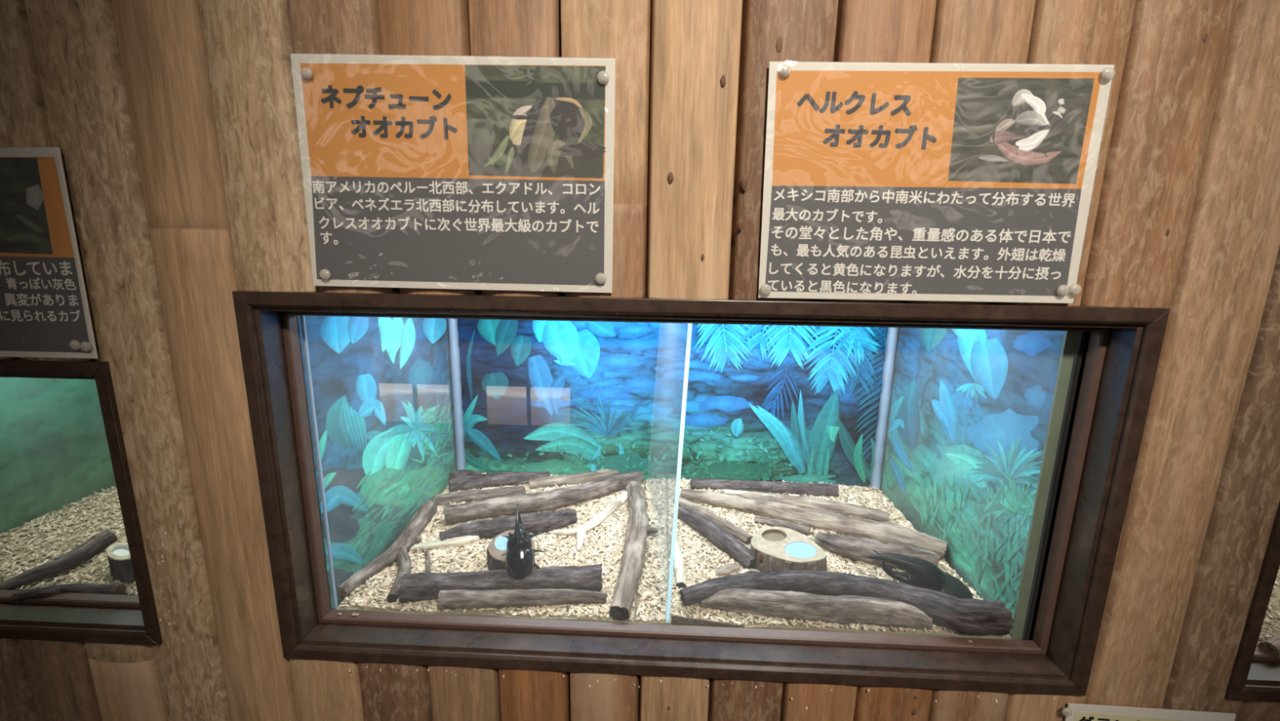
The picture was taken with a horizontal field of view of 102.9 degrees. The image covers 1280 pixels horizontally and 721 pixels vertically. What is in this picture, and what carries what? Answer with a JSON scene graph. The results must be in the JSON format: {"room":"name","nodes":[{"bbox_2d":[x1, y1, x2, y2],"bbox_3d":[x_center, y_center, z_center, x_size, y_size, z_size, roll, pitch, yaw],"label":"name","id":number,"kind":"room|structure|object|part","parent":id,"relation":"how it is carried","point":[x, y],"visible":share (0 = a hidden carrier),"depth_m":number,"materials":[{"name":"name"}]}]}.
{"room":"insect zoo exhibit","nodes":[
{"label":"insect zoo exhibit","id":0,"kind":"room"},
{"bbox_2d":[0,0,1279,720],"bbox_3d":[0.087,0.084,0.533,3.331,2.450,0.028,1,11,2],"label":"wall","id":1,"kind":"structure","parent":0,"point":[173,123],"depth_m":0.49,"materials":[{"name":"brown wood"}]},
{"bbox_2d":[0,146,97,358],"bbox_3d":[-0.729,-0.106,0.512,0.348,0.206,0.004,1,11,2],"label":"information sign","id":2,"kind":"object","parent":1,"relation":"attached to","point":[45,311],"visible":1,"depth_m":0.51,"materials":[{"name":"beige plastic"}]},
{"bbox_2d":[0,157,53,254],"bbox_3d":[-0.650,-0.151,0.501,0.143,0.091,0.001,1,11,2],"label":"photograph","id":3,"kind":"object","parent":2,"relation":"attached to","point":[26,184],"depth_m":0.50},
{"bbox_2d":[0,357,162,645],"bbox_3d":[-0.787,0.156,0.600,0.464,0.338,0.062,1,11,2],"label":"window","id":4,"kind":"structure","parent":1,"relation":"in","point":[126,618],"depth_m":0.59,"materials":[{"name":"brown paint"}]},
{"bbox_2d":[0,484,137,595],"bbox_3d":[-0.778,0.265,0.849,0.418,0.034,0.401,1,11,2],"label":"bedding","id":5,"kind":"object","parent":4,"relation":"on","point":[34,544],"visible":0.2,"depth_m":0.77,"materials":[{"name":"beige wood"}]},
{"bbox_2d":[0,529,117,590],"bbox_3d":[-0.798,0.278,0.702,0.037,0.026,0.132,2,11,8],"label":"branch","id":6,"kind":"object","parent":5,"relation":"on","point":[75,557],"visible":0.99,"depth_m":0.69,"materials":[{"name":"grey plant"}]},
{"bbox_2d":[54,530,107,559],"bbox_3d":[-0.792,0.265,0.728,0.018,0.012,0.066,1,11,-1],"label":"branch","id":7,"kind":"object","parent":6,"relation":"on","point":[100,534],"visible":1,"depth_m":0.74,"materials":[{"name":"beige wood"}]},
{"bbox_2d":[10,582,126,601],"bbox_3d":[-0.719,0.292,0.645,0.123,0.019,0.024,0,11,-4],"label":"log","id":8,"kind":"object","parent":5,"relation":"on","point":[43,592],"visible":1,"depth_m":0.64,"materials":[{"name":"brown wood"}]},
{"bbox_2d":[106,542,134,584],"bbox_3d":[-0.703,0.275,0.695,0.067,0.036,0.027,7,13,28],"label":"pet feeder","id":9,"kind":"object","parent":5,"relation":"on","point":[121,568],"visible":0.7,"depth_m":0.68,"materials":[{"name":"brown wood"}]},
{"bbox_2d":[111,544,129,555],"bbox_3d":[-0.703,0.260,0.692,0.042,0.005,0.016,8,13,31],"label":"cup","id":10,"kind":"object","parent":9,"relation":"on","point":[117,549],"depth_m":0.70,"materials":[{"name":"white"}]},
{"bbox_3d":[-0.775,0.081,0.818,0.445,0.424,0.421,1,11,2],"label":"terrarium","id":11,"kind":"object","parent":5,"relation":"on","visible":0},
{"bbox_2d":[0,377,115,533],"bbox_3d":[-0.991,0.075,0.824,0.001,0.398,0.397,1,11,2],"label":"wall","id":12,"kind":"structure","parent":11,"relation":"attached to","point":[55,451],"depth_m":0.85,"materials":[{"name":"green paint"}]},
{"bbox_3d":[-0.789,0.311,0.631,0.463,0.021,0.062,1,11,2],"label":"sill","id":13,"kind":"part","parent":4,"relation":"part of","materials":[{"name":"brown paint"}]},
{"bbox_3d":[-0.566,0.161,0.592,0.021,0.337,0.062,1,11,2],"label":"frame","id":14,"kind":"part","parent":4,"relation":"part of","materials":[{"name":"brown paint"}]},
{"bbox_2d":[290,53,615,293],"bbox_3d":[-0.172,-0.171,0.475,0.296,0.210,0.004,1,11,2],"label":"information sign","id":15,"kind":"object","parent":1,"relation":"attached to","point":[419,171],"visible":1,"depth_m":0.47,"materials":[{"name":"beige plastic"}]},
{"bbox_2d":[464,64,605,178],"bbox_3d":[-0.095,-0.216,0.464,0.128,0.096,0.001,1,11,2],"label":"photograph","id":16,"kind":"object","parent":15,"relation":"attached to","point":[522,121],"depth_m":0.46},
{"bbox_2d":[296,315,1086,639],"bbox_3d":[0.045,0.071,0.780,0.851,0.484,0.421,1,11,2],"label":"terrarium","id":17,"kind":"object","parent":1,"relation":"in","point":[1073,347],"visible":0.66,"depth_m":0.58,"materials":[{"name":"black"}]},
{"bbox_2d":[297,315,457,609],"bbox_3d":[-0.374,0.059,0.794,0.001,0.458,0.401,1,11,2],"label":"wall","id":18,"kind":"structure","parent":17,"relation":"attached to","point":[382,387],"depth_m":0.73,"materials":[{"name":"teal paint"}]},
{"bbox_3d":[0.041,0.305,0.824,0.842,0.007,0.415,1,11,2],"label":"panel","id":19,"kind":"part","parent":17,"relation":"part of","materials":[{"name":"white"}]},
{"bbox_2d":[457,318,888,487],"bbox_3d":[0.053,0.030,0.976,0.833,0.458,0.003,1,11,2],"label":"wall","id":20,"kind":"structure","parent":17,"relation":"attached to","point":[765,402],"depth_m":0.98,"materials":[{"name":"blue paint"}]},
{"bbox_3d":[0.042,0.062,0.774,0.033,0.454,0.403,0,11,-3],"label":"divider pane","id":21,"kind":"part","parent":17,"relation":"part of","materials":[{"name":"clear glass"}]},
{"bbox_2d":[880,327,1065,631],"bbox_3d":[0.464,0.079,0.761,0.002,0.458,0.401,1,11,2],"label":"wall","id":22,"kind":"structure","parent":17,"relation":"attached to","point":[969,411],"depth_m":0.70,"materials":[{"name":"teal paint"}]},
{"bbox_2d":[1044,331,1088,556],"bbox_3d":[1.071,0.094,0.740,0.835,0.484,0.421,1,11,2],"label":"terrarium","id":23,"kind":"object","parent":17,"relation":"attached to","point":[1086,331],"visible":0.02,"depth_m":0.78,"materials":[{"name":"black"}]},
{"bbox_2d":[231,289,1169,695],"bbox_3d":[0.041,0.142,0.562,0.900,0.423,0.062,1,11,2],"label":"window","id":24,"kind":"structure","parent":1,"relation":"in","point":[1123,346],"depth_m":0.56,"materials":[{"name":"brown paint"}]},
{"bbox_3d":[-0.398,0.132,0.579,0.021,0.422,0.062,1,11,2],"label":"frame","id":25,"kind":"part","parent":24,"relation":"part of","materials":[{"name":"brown paint"}]},
{"bbox_2d":[335,472,644,622],"bbox_3d":[-0.185,0.278,0.826,0.374,0.035,0.401,1,11,2],"label":"bedding","id":26,"kind":"object","parent":24,"relation":"on","point":[604,544],"visible":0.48,"depth_m":0.74,"materials":[{"name":"beige wood"}]},
{"bbox_2d":[337,500,437,602],"bbox_3d":[-0.344,0.273,0.758,0.084,0.027,0.234,1,11,2],"label":"branch","id":27,"kind":"object","parent":26,"relation":"on","point":[397,552],"visible":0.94,"depth_m":0.71,"materials":[{"name":"grey plant"}]},
{"bbox_2d":[424,549,431,572],"bbox_3d":[-0.300,0.287,0.723,0.008,0.007,0.063,-4,12,-23],"label":"twig","id":28,"kind":"object","parent":26,"relation":"on","point":[428,564],"visible":0.84,"depth_m":0.72,"materials":[{"name":"grey wood"}]},
{"bbox_2d":[413,535,479,550],"bbox_3d":[-0.287,0.275,0.775,0.106,0.013,0.024,-4,12,-24],"label":"driftwood","id":29,"kind":"object","parent":26,"relation":"on","point":[461,540],"visible":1,"depth_m":0.77,"materials":[{"name":"brown wood"}]},
{"bbox_2d":[434,485,525,505],"bbox_3d":[-0.285,0.244,0.918,0.156,0.026,0.031,-3,12,-17],"label":"branch","id":30,"kind":"object","parent":26,"relation":"on","point":[467,495],"visible":0.73,"depth_m":0.91,"materials":[{"name":"grey plant"}]},
{"bbox_2d":[448,469,550,492],"bbox_3d":[-0.272,0.227,0.991,0.189,0.031,0.064,-2,12,-15],"label":"log","id":31,"kind":"object","parent":26,"relation":"on","point":[462,480],"visible":0.93,"depth_m":0.96,"materials":[{"name":"wood"}]},
{"bbox_2d":[398,564,602,603],"bbox_3d":[-0.178,0.291,0.667,0.257,0.035,0.036,0,11,-6],"label":"log","id":32,"kind":"object","parent":26,"relation":"on","point":[421,586],"visible":0.8,"depth_m":0.66,"materials":[{"name":"brown wood"}]},
{"bbox_2d":[501,503,545,579],"bbox_3d":[-0.155,0.243,0.672,0.063,0.105,0.049,0,11,-3],"label":"rhinoceros beetle","id":33,"kind":"object","parent":32,"relation":"on","point":[519,558],"visible":1,"depth_m":0.66,"materials":[{"name":"black"}]},
{"bbox_2d":[439,507,577,540],"bbox_3d":[-0.205,0.263,0.811,0.212,0.037,0.039,-3,12,-17],"label":"log","id":34,"kind":"object","parent":26,"relation":"on","point":[535,522],"visible":0.85,"depth_m":0.80,"materials":[{"name":"wood"}]},
{"bbox_2d":[486,529,535,570],"bbox_3d":[-0.180,0.277,0.724,0.070,0.036,0.083,1,11,2],"label":"pet feeder","id":35,"kind":"object","parent":26,"relation":"on","point":[497,546],"visible":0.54,"depth_m":0.71,"materials":[{"name":"brown wood"}]},
{"bbox_2d":[436,588,606,609],"bbox_3d":[-0.147,0.300,0.645,0.210,0.022,0.023,0,11,-4],"label":"log","id":36,"kind":"object","parent":26,"relation":"on","point":[455,598],"visible":1,"depth_m":0.64,"materials":[{"name":"brown wood"}]},
{"bbox_2d":[442,470,644,524],"bbox_3d":[-0.150,0.240,0.903,0.369,0.035,0.055,-5,13,-26],"label":"log","id":37,"kind":"object","parent":26,"relation":"on","point":[571,495],"visible":0.99,"depth_m":0.87,"materials":[{"name":"wood"}]},
{"bbox_2d":[528,468,620,489],"bbox_3d":[-0.111,0.230,1.000,0.212,0.023,0.040,-4,12,-23],"label":"driftwood","id":38,"kind":"object","parent":26,"relation":"on","point":[582,477],"visible":0.77,"depth_m":0.98,"materials":[{"name":"beige wood"}]},
{"bbox_2d":[552,490,627,551],"bbox_3d":[-0.081,0.261,0.863,0.067,0.013,0.201,5,12,22],"label":"driftwood","id":39,"kind":"object","parent":26,"relation":"on","point":[580,531],"visible":0.98,"depth_m":0.83,"materials":[{"name":"brown wood"}]},
{"bbox_2d":[608,480,657,620],"bbox_3d":[-0.004,0.271,0.792,0.063,0.026,0.359,1,11,2],"label":"log","id":40,"kind":"object","parent":26,"relation":"on","point":[634,548],"visible":1,"depth_m":0.72,"materials":[{"name":"beige wood"}]},
{"bbox_2d":[635,477,668,624],"bbox_3d":[0.023,0.284,0.819,0.042,0.032,0.401,1,11,2],"label":"bedding","id":41,"kind":"object","parent":24,"relation":"on","point":[652,585],"visible":0.91,"depth_m":0.73,"materials":[{"name":"beige wood"}]},
{"bbox_2d":[337,612,972,642],"bbox_3d":[-0.157,0.314,0.615,1.087,0.003,0.004,1,11,2],"label":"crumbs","id":42,"kind":"object","parent":24,"relation":"on","point":[340,613],"visible":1,"depth_m":0.62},
{"bbox_3d":[0.038,0.339,0.601,0.899,0.021,0.062,1,11,2],"label":"sill","id":43,"kind":"part","parent":24,"relation":"part of","materials":[{"name":"brown paint"}]},
{"bbox_2d":[671,614,744,627],"bbox_3d":[0.082,0.325,0.621,0.088,0.030,0.003,1,11,2],"label":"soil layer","id":44,"kind":"object","parent":24,"relation":"on","point":[676,620],"visible":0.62,"depth_m":0.62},
{"bbox_2d":[666,477,1011,639],"bbox_3d":[0.249,0.288,0.809,0.411,0.035,0.401,1,11,2],"label":"bedding","id":45,"kind":"object","parent":24,"relation":"on","point":[701,557],"visible":0.37,"depth_m":0.74,"materials":[{"name":"beige wood"}]},
{"bbox_2d":[668,535,686,588],"bbox_3d":[0.055,0.289,0.739,0.017,0.011,0.121,1,11,-1],"label":"driftwood","id":46,"kind":"object","parent":45,"relation":"on","point":[680,575],"visible":0.84,"depth_m":0.72,"materials":[{"name":"brown wood"}]},
{"bbox_2d":[672,496,753,545],"bbox_3d":[0.120,0.264,0.854,0.024,0.018,0.171,-8,14,-37],"label":"branch","id":47,"kind":"object","parent":45,"relation":"on","point":[737,532],"visible":0.66,"depth_m":0.83,"materials":[{"name":"beige wood"}]},
{"bbox_2d":[677,505,755,572],"bbox_3d":[0.119,0.272,0.795,0.030,0.028,0.183,-6,13,-31],"label":"branch","id":48,"kind":"object","parent":45,"relation":"on","point":[715,534],"visible":0.94,"depth_m":0.78,"materials":[{"name":"grey plant"}]},
{"bbox_2d":[715,562,740,574],"bbox_3d":[0.123,0.293,0.717,0.039,0.006,0.018,-6,13,-31],"label":"flake","id":49,"kind":"object","parent":45,"relation":"on","point":[729,567],"visible":1,"depth_m":0.71,"materials":[{"name":"beige wood"}]},
{"bbox_2d":[737,568,759,573],"bbox_3d":[0.153,0.294,0.714,0.034,0.003,0.011,-1,11,-10],"label":"flake","id":50,"kind":"object","parent":45,"relation":"on","point":[745,570],"visible":0.87,"depth_m":0.71,"materials":[{"name":"brown wood"}]},
{"bbox_2d":[690,478,839,497],"bbox_3d":[0.233,0.239,0.967,0.275,0.028,0.028,2,11,6],"label":"log","id":51,"kind":"object","parent":45,"relation":"on","point":[816,489],"visible":0.9,"depth_m":0.96,"materials":[{"name":"wood"}]},
{"bbox_2d":[754,515,810,535],"bbox_3d":[0.234,0.270,0.839,0.089,0.018,0.018,6,12,24],"label":"branch","id":52,"kind":"object","parent":45,"relation":"on","point":[803,529],"visible":0.83,"depth_m":0.83,"materials":[{"name":"grey plant"}]},
{"bbox_2d":[750,526,826,572],"bbox_3d":[0.208,0.280,0.731,0.103,0.040,0.094,1,11,2],"label":"pet feeder","id":53,"kind":"object","parent":45,"relation":"on","point":[780,548],"visible":0.84,"depth_m":0.71,"materials":[{"name":"beige wood"}]},
{"bbox_2d":[761,528,786,541],"bbox_3d":[0.197,0.259,0.748,0.037,0.006,0.035,1,11,2],"label":"cup","id":54,"kind":"object","parent":53,"relation":"on","point":[767,535],"depth_m":0.76,"materials":[{"name":"beige wood"}]},
{"bbox_2d":[784,541,816,553],"bbox_3d":[0.224,0.266,0.712,0.044,0.006,0.043,1,11,2],"label":"cup","id":55,"kind":"object","parent":53,"relation":"on","point":[790,547],"depth_m":0.72,"materials":[{"name":"white"}]},
{"bbox_2d":[720,488,889,521],"bbox_3d":[0.287,0.255,0.910,0.287,0.023,0.039,5,12,18],"label":"driftwood","id":56,"kind":"object","parent":45,"relation":"on","point":[855,510],"visible":0.8,"depth_m":0.90,"materials":[{"name":"beige wood"}]},
{"bbox_2d":[680,488,947,559],"bbox_3d":[0.268,0.260,0.851,0.421,0.040,0.046,6,12,25],"label":"log","id":57,"kind":"object","parent":45,"relation":"on","point":[886,532],"visible":0.88,"depth_m":0.83,"materials":[{"name":"beige wood"}]},
{"bbox_2d":[700,588,932,629],"bbox_3d":[0.214,0.305,0.631,0.278,0.033,0.034,2,11,6],"label":"log","id":58,"kind":"object","parent":45,"relation":"on","point":[842,609],"visible":1,"depth_m":0.62,"materials":[{"name":"brown wood"}]},
{"bbox_2d":[679,569,1013,635],"bbox_3d":[0.244,0.294,0.645,0.386,0.039,0.076,2,11,8],"label":"branch","id":59,"kind":"object","parent":45,"relation":"on","point":[967,615],"visible":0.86,"depth_m":0.64,"materials":[{"name":"grey plant"}]},
{"bbox_2d":[814,531,940,568],"bbox_3d":[0.345,0.281,0.753,0.168,0.038,0.052,5,12,21],"label":"log","id":60,"kind":"object","parent":45,"relation":"on","point":[849,546],"visible":0.72,"depth_m":0.74,"materials":[{"name":"brown wood"}]},
{"bbox_2d":[867,549,973,598],"bbox_3d":[0.364,0.300,0.677,0.134,0.108,0.095,3,11,8],"label":"rhinoceros beetle","id":61,"kind":"object","parent":45,"relation":"on","point":[919,572],"visible":0.6,"depth_m":0.65,"materials":[{"name":"black"}]},
{"bbox_3d":[0.480,0.152,0.545,0.021,0.422,0.062,1,11,2],"label":"frame","id":62,"kind":"part","parent":24,"relation":"part of","materials":[{"name":"brown paint"}]},
{"bbox_2d":[758,61,1114,302],"bbox_3d":[0.258,-0.157,0.459,0.293,0.205,0.004,1,11,2],"label":"information sign","id":63,"kind":"object","parent":1,"relation":"attached to","point":[895,181],"visible":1,"depth_m":0.46,"materials":[{"name":"beige plastic"}]},
{"bbox_2d":[947,77,1094,183],"bbox_3d":[0.332,-0.201,0.448,0.114,0.087,0.001,1,11,2],"label":"photograph","id":64,"kind":"object","parent":63,"relation":"attached to","point":[1001,130],"depth_m":0.45},
{"bbox_2d":[1064,702,1235,720],"bbox_3d":[0.559,0.485,0.576,0.186,0.219,0.002,1,11,2],"label":"information sign","id":65,"kind":"object","parent":1,"relation":"attached to","point":[1077,712],"visible":1,"depth_m":0.56,"materials":[{"name":"white"}]},
{"bbox_2d":[1224,500,1279,702],"bbox_3d":[1.063,0.164,0.522,0.854,0.419,0.062,1,11,2],"label":"window","id":66,"kind":"structure","parent":1,"relation":"in","point":[1255,675],"depth_m":0.54,"materials":[{"name":"brown paint"}]},
{"bbox_3d":[1.060,0.359,0.561,0.853,0.021,0.062,1,11,2],"label":"sill","id":67,"kind":"part","parent":66,"relation":"part of","materials":[{"name":"brown paint"}]},
{"bbox_2d":[1256,566,1279,646],"bbox_3d":[1.067,0.306,0.778,0.808,0.036,0.401,1,11,2],"label":"bedding","id":68,"kind":"object","parent":66,"relation":"in","point":[1271,624],"visible":0.03,"depth_m":0.65,"materials":[{"name":"beige wood"}]},
{"bbox_2d":[1257,633,1279,657],"bbox_3d":[0.763,0.325,0.592,0.105,0.021,0.024,-1,11,-11],"label":"log","id":69,"kind":"object","parent":68,"relation":"on","point":[1272,645],"visible":1,"depth_m":0.58,"materials":[{"name":"beige wood"}]},
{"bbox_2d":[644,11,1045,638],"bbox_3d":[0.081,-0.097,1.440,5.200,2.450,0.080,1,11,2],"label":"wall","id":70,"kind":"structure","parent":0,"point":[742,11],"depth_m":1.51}
]}

